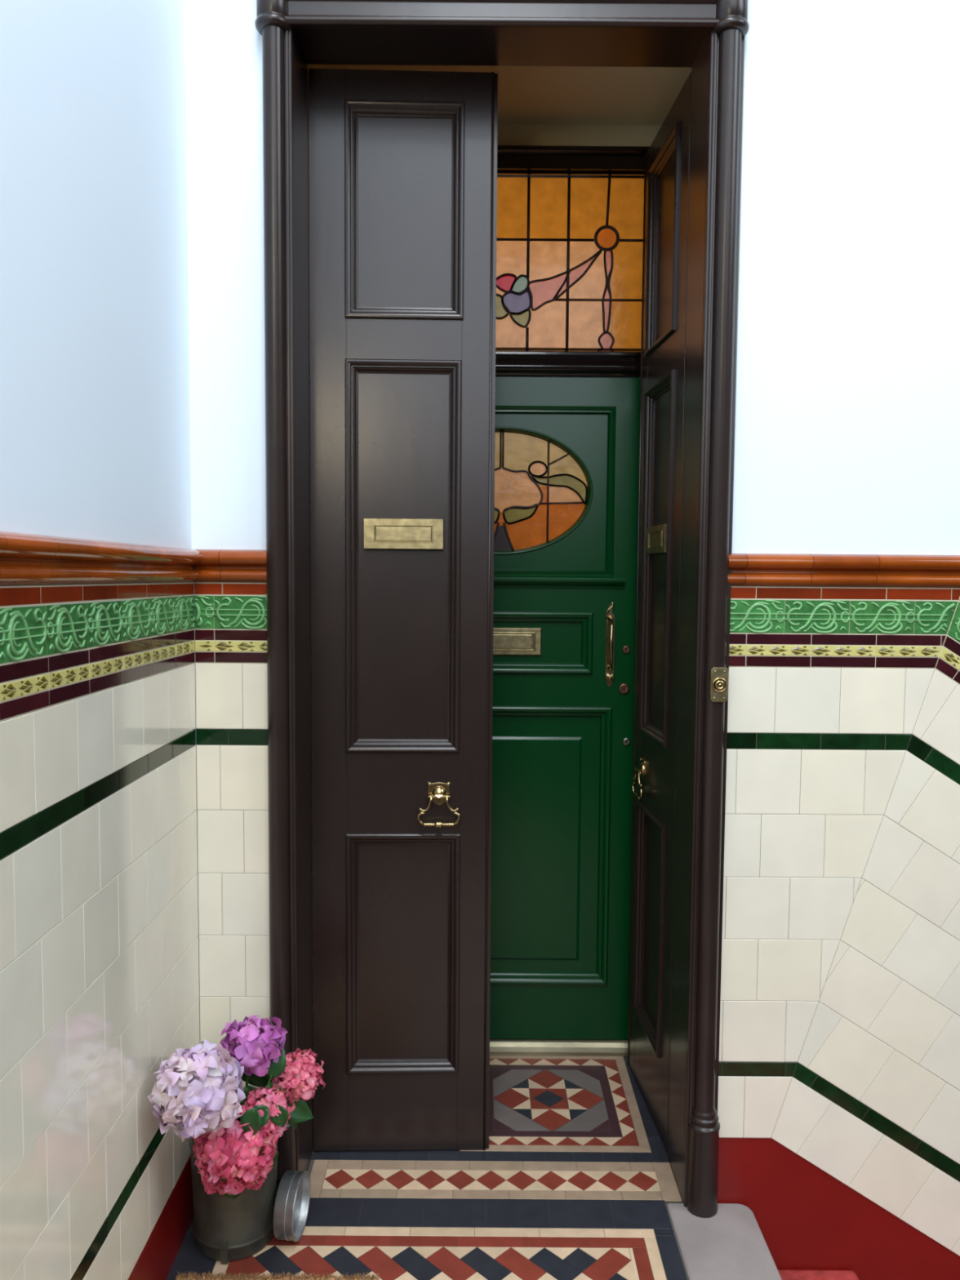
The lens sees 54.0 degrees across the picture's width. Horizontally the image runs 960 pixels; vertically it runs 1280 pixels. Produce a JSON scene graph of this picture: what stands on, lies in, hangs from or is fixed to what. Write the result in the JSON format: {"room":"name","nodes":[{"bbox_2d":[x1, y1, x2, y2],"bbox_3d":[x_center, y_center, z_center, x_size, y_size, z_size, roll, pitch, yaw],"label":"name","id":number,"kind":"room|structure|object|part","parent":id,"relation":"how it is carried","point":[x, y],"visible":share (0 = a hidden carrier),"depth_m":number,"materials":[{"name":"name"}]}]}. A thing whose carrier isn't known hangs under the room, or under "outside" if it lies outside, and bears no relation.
{"room":"apartment stairwell landing","nodes":[
{"label":"apartment stairwell landing","id":0,"kind":"room"},
{"bbox_2d":[0,0,202,1279],"bbox_3d":[-0.748,-0.340,1.000,0.208,3.800,2.800,0,4,0],"label":"wall","id":1,"kind":"structure","parent":0,"point":[100,966],"depth_m":1.64,"materials":[{"name":"white tile"}]},
{"bbox_2d":[128,1154,193,1279],"bbox_3d":[-0.688,1.380,1.040,0.006,0.166,2.550,0,4,0],"label":"baseboard","id":2,"kind":"structure","parent":1,"relation":"attached to","point":[158,1255],"depth_m":2.07,"materials":[{"name":"red paint"}]},
{"bbox_2d":[189,1136,277,1263],"bbox_3d":[-0.568,1.260,2.182,0.202,0.250,0.202,0,4,0],"label":"metal pot","id":3,"kind":"object","parent":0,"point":[225,1229],"depth_m":2.10,"materials":[{"name":"metal"}]},
{"bbox_2d":[307,91,312,1051],"bbox_3d":[-0.549,-0.107,2.762,0.100,3.100,0.715,0,4,0],"label":"door frame","id":4,"kind":"structure","parent":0,"point":[308,91],"depth_m":2.77,"materials":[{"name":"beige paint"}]},
{"bbox_2d":[165,1055,689,1279],"bbox_3d":[-0.103,1.487,1.473,1.464,0.100,3.500,0,4,0],"label":"floor","id":5,"kind":"structure","parent":0,"point":[387,1215],"depth_m":2.32,"materials":[{"name":"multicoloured tile"}]},
{"bbox_2d":[146,1014,325,1263],"bbox_3d":[-0.520,1.104,2.057,0.303,0.580,0.430,0,4,0],"label":"hydrangea","id":6,"kind":"object","parent":5,"relation":"on","point":[233,1131],"visible":1,"depth_m":2.00,"materials":[{"name":"plant"}]},
{"bbox_3d":[-0.520,1.031,2.105,0.006,0.309,0.109,-2,4,-28],"label":"stem","id":7,"kind":"part","parent":6,"relation":"part of","materials":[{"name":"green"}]},
{"bbox_2d":[176,1271,378,1279],"bbox_3d":[-0.438,1.403,1.755,0.446,0.022,0.598,0,4,0],"label":"doormat","id":8,"kind":"object","parent":5,"relation":"on","point":[195,1277],"visible":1,"depth_m":2.04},
{"bbox_2d":[272,1170,311,1241],"bbox_3d":[-0.437,1.315,2.189,0.048,0.143,0.143,1,4,6],"label":"metal tin","id":9,"kind":"object","parent":5,"relation":"on","point":[291,1205],"visible":1,"depth_m":2.16,"materials":[{"name":"metal"}]},
{"bbox_2d":[489,1038,627,1056],"bbox_3d":[0.050,1.311,3.058,0.970,0.040,0.075,0,4,0],"label":"threshold","id":10,"kind":"object","parent":5,"relation":"on","point":[498,1046],"visible":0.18,"depth_m":3.02,"materials":[{"name":"metal"}]},
{"bbox_2d":[307,64,691,124],"bbox_3d":[0.042,-1.569,2.663,1.260,0.160,0.715,0,4,0],"label":"ceiling","id":11,"kind":"structure","parent":0,"point":[527,95],"depth_m":2.66,"materials":[{"name":"beige paint"}]},
{"bbox_2d":[184,0,959,1256],"bbox_3d":[0.957,0.385,2.329,3.280,5.400,0.213,0,4,0],"label":"wall","id":12,"kind":"structure","parent":0,"point":[839,1036],"depth_m":2.22,"materials":[{"name":"white tile"}]},
{"bbox_2d":[308,68,497,1151],"bbox_3d":[-0.200,-0.023,2.426,0.468,2.776,0.076,0,4,-2],"label":"door","id":13,"kind":"structure","parent":12,"relation":"in","point":[402,164],"depth_m":2.42,"materials":[{"name":"brown paint"}]},
{"bbox_3d":[-0.202,0.827,2.478,0.297,0.645,0.023,0,4,-2],"label":"panel moulding","id":14,"kind":"part","parent":13,"relation":"part of","materials":[{"name":"brown paint"}]},
{"bbox_3d":[-0.197,-0.208,2.409,0.293,0.999,0.023,0,4,-2],"label":"panel moulding","id":15,"kind":"part","parent":13,"relation":"part of","materials":[{"name":"brown paint"}]},
{"bbox_3d":[-0.203,0.825,2.498,0.285,0.633,0.016,0,4,-2],"label":"panel","id":16,"kind":"part","parent":13,"relation":"part of","materials":[{"name":"brown paint"}]},
{"bbox_3d":[-0.197,-0.209,2.428,0.281,0.987,0.016,0,4,-2],"label":"panel","id":17,"kind":"part","parent":13,"relation":"part of","materials":[{"name":"brown paint"}]},
{"bbox_3d":[-0.195,-0.271,2.407,0.204,0.077,0.023,0,4,-2],"label":"letter plate","id":18,"kind":"part","parent":13,"relation":"part of","materials":[{"name":"gold metal"}]},
{"bbox_3d":[-0.188,-1.070,2.350,0.297,0.527,0.023,0,4,-2],"label":"panel moulding","id":19,"kind":"part","parent":13,"relation":"part of","materials":[{"name":"brown paint"}]},
{"bbox_3d":[-0.189,-1.071,2.370,0.285,0.515,0.016,0,4,-2],"label":"panel","id":20,"kind":"part","parent":13,"relation":"part of","materials":[{"name":"brown paint"}]},
{"bbox_3d":[-0.106,0.442,2.430,0.114,0.086,0.018,0,4,-2],"label":"drop handle","id":21,"kind":"part","parent":13,"relation":"part of","materials":[{"name":"gold metal"}]},
{"bbox_2d":[254,0,749,1217],"bbox_3d":[0.040,-0.094,2.273,1.107,2.950,0.259,0,4,0],"label":"door frame","id":22,"kind":"structure","parent":12,"relation":"attached to","point":[707,37],"depth_m":2.20,"materials":[{"name":"brown paint"}]},
{"bbox_2d":[627,71,691,1152],"bbox_3d":[0.500,-0.033,2.649,0.076,2.776,0.468,0,4,-4],"label":"door","id":23,"kind":"structure","parent":12,"relation":"in","point":[667,159],"depth_m":2.65,"materials":[{"name":"brown paint"}]},
{"bbox_3d":[0.461,0.423,2.774,0.018,0.086,0.114,0,4,-4],"label":"drop handle","id":24,"kind":"part","parent":23,"relation":"part of","materials":[{"name":"gold metal"}]},
{"bbox_3d":[0.489,0.816,2.710,0.023,0.645,0.297,0,4,-4],"label":"panel moulding","id":25,"kind":"part","parent":23,"relation":"part of","materials":[{"name":"brown paint"}]},
{"bbox_3d":[0.509,0.816,2.711,0.016,0.633,0.285,0,4,-4],"label":"panel","id":26,"kind":"part","parent":23,"relation":"part of","materials":[{"name":"brown paint"}]},
{"bbox_3d":[0.497,-0.218,2.638,0.023,0.999,0.293,0,4,-4],"label":"panel moulding","id":27,"kind":"part","parent":23,"relation":"part of","materials":[{"name":"brown paint"}]},
{"bbox_3d":[0.500,-0.281,2.635,0.023,0.077,0.204,0,4,-4],"label":"letter plate","id":28,"kind":"part","parent":23,"relation":"part of","materials":[{"name":"gold metal"}]},
{"bbox_3d":[0.517,-0.218,2.639,0.016,0.987,0.281,0,4,-4],"label":"panel","id":29,"kind":"part","parent":23,"relation":"part of","materials":[{"name":"brown paint"}]},
{"bbox_3d":[0.503,-1.080,2.582,0.023,0.527,0.297,0,4,-4],"label":"panel moulding","id":30,"kind":"part","parent":23,"relation":"part of","materials":[{"name":"brown paint"}]},
{"bbox_3d":[0.523,-1.080,2.583,0.016,0.515,0.285,0,4,-4],"label":"panel","id":31,"kind":"part","parent":23,"relation":"part of","materials":[{"name":"brown paint"}]},
{"bbox_2d":[709,666,728,702],"bbox_3d":[0.555,0.104,2.185,0.041,0.080,0.022,0,4,0],"label":"doorbell","id":32,"kind":"object","parent":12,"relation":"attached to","point":[718,677],"visible":1,"depth_m":2.18,"materials":[{"name":"gold metal"}]},
{"bbox_2d":[717,1137,959,1279],"bbox_3d":[1.448,2.107,2.372,1.872,1.764,0.004,0,4,0],"label":"baseboard","id":33,"kind":"structure","parent":12,"relation":"attached to","point":[807,1219],"depth_m":2.33,"materials":[{"name":"red paint"}]},
{"bbox_2d":[497,124,662,146],"bbox_3d":[0.037,-0.123,3.036,1.072,2.905,0.165,0,4,0],"label":"wall","id":34,"kind":"structure","parent":0,"point":[545,135],"depth_m":2.86,"materials":[{"name":"beige paint"}]},
{"bbox_2d":[489,377,640,1039],"bbox_3d":[0.062,0.240,2.962,0.887,2.105,0.112,0,4,0],"label":"door","id":35,"kind":"structure","parent":34,"relation":"in","point":[566,449],"depth_m":2.97,"materials":[{"name":"green paint"}]},
{"bbox_3d":[0.064,0.004,2.963,0.260,0.087,0.016,0,4,0],"label":"letter plate","id":36,"kind":"part","parent":35,"relation":"part of","materials":[{"name":"gold metal"}]},
{"bbox_3d":[0.064,0.007,2.978,0.560,0.176,0.018,0,4,0],"label":"panel","id":37,"kind":"part","parent":35,"relation":"part of","materials":[{"name":"green paint"}]},
{"bbox_2d":[493,431,587,551],"bbox_3d":[0.068,-0.471,2.951,0.541,0.383,0.007,0,4,0],"label":"light","id":38,"kind":"object","parent":35,"relation":"attached to","point":[541,492],"depth_m":2.95,"materials":[{"name":"orange"}]},
{"bbox_3d":[0.064,0.008,2.957,0.580,0.196,0.028,0,4,0],"label":"panel moulding","id":39,"kind":"part","parent":35,"relation":"part of","materials":[{"name":"green paint"}]},
{"bbox_3d":[0.068,-0.465,2.942,0.572,0.398,0.026,0,4,0],"label":"oval moulding","id":40,"kind":"part","parent":35,"relation":"part of","materials":[{"name":"green paint"}]},
{"bbox_3d":[0.059,0.656,3.018,0.688,0.881,0.025,0,4,0],"label":"panel","id":41,"kind":"part","parent":35,"relation":"part of","materials":[{"name":"green paint"}]},
{"bbox_3d":[0.068,-0.462,2.947,0.694,0.520,0.024,0,4,0],"label":"panel","id":42,"kind":"part","parent":35,"relation":"part of","materials":[{"name":"green paint"}]},
{"bbox_3d":[0.059,0.657,3.001,0.708,0.901,0.028,0,4,0],"label":"panel moulding","id":43,"kind":"part","parent":35,"relation":"part of","materials":[{"name":"green paint"}]},
{"bbox_3d":[0.068,-0.461,2.929,0.702,0.528,0.014,0,4,0],"label":"panel moulding","id":44,"kind":"part","parent":35,"relation":"part of","materials":[{"name":"green paint"}]},
{"bbox_3d":[0.408,0.015,2.951,0.030,0.271,0.014,0,4,0],"label":"pull handle","id":45,"kind":"part","parent":35,"relation":"part of","materials":[{"name":"gold metal"}]},
{"bbox_2d":[495,173,644,351],"bbox_3d":[0.072,-1.168,2.913,0.897,0.543,0.011,0,4,0],"label":"window","id":46,"kind":"structure","parent":34,"relation":"in","point":[569,247],"depth_m":2.92,"materials":[{"name":"orange glass"}]},
{"bbox_2d":[495,145,649,377],"bbox_3d":[0.061,-0.082,2.973,0.970,2.832,0.096,0,4,0],"label":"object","id":47,"kind":"structure","parent":34,"relation":"attached to","point":[511,159],"depth_m":2.88,"materials":[{"name":"black wood"}]},
{"bbox_2d":[666,1203,782,1279],"bbox_3d":[0.560,1.550,1.128,0.210,0.170,2.403,0,4,0],"label":"stair step","id":48,"kind":"structure","parent":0,"point":[731,1244],"depth_m":2.17,"materials":[{"name":"grey stone"}]},
{"bbox_2d":[777,1270,858,1279],"bbox_3d":[1.306,2.031,1.661,1.360,0.850,1.404,0,4,0],"label":"flight","id":49,"kind":"object","parent":48,"relation":"attached to","point":[784,1274],"visible":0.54,"depth_m":2.31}
]}

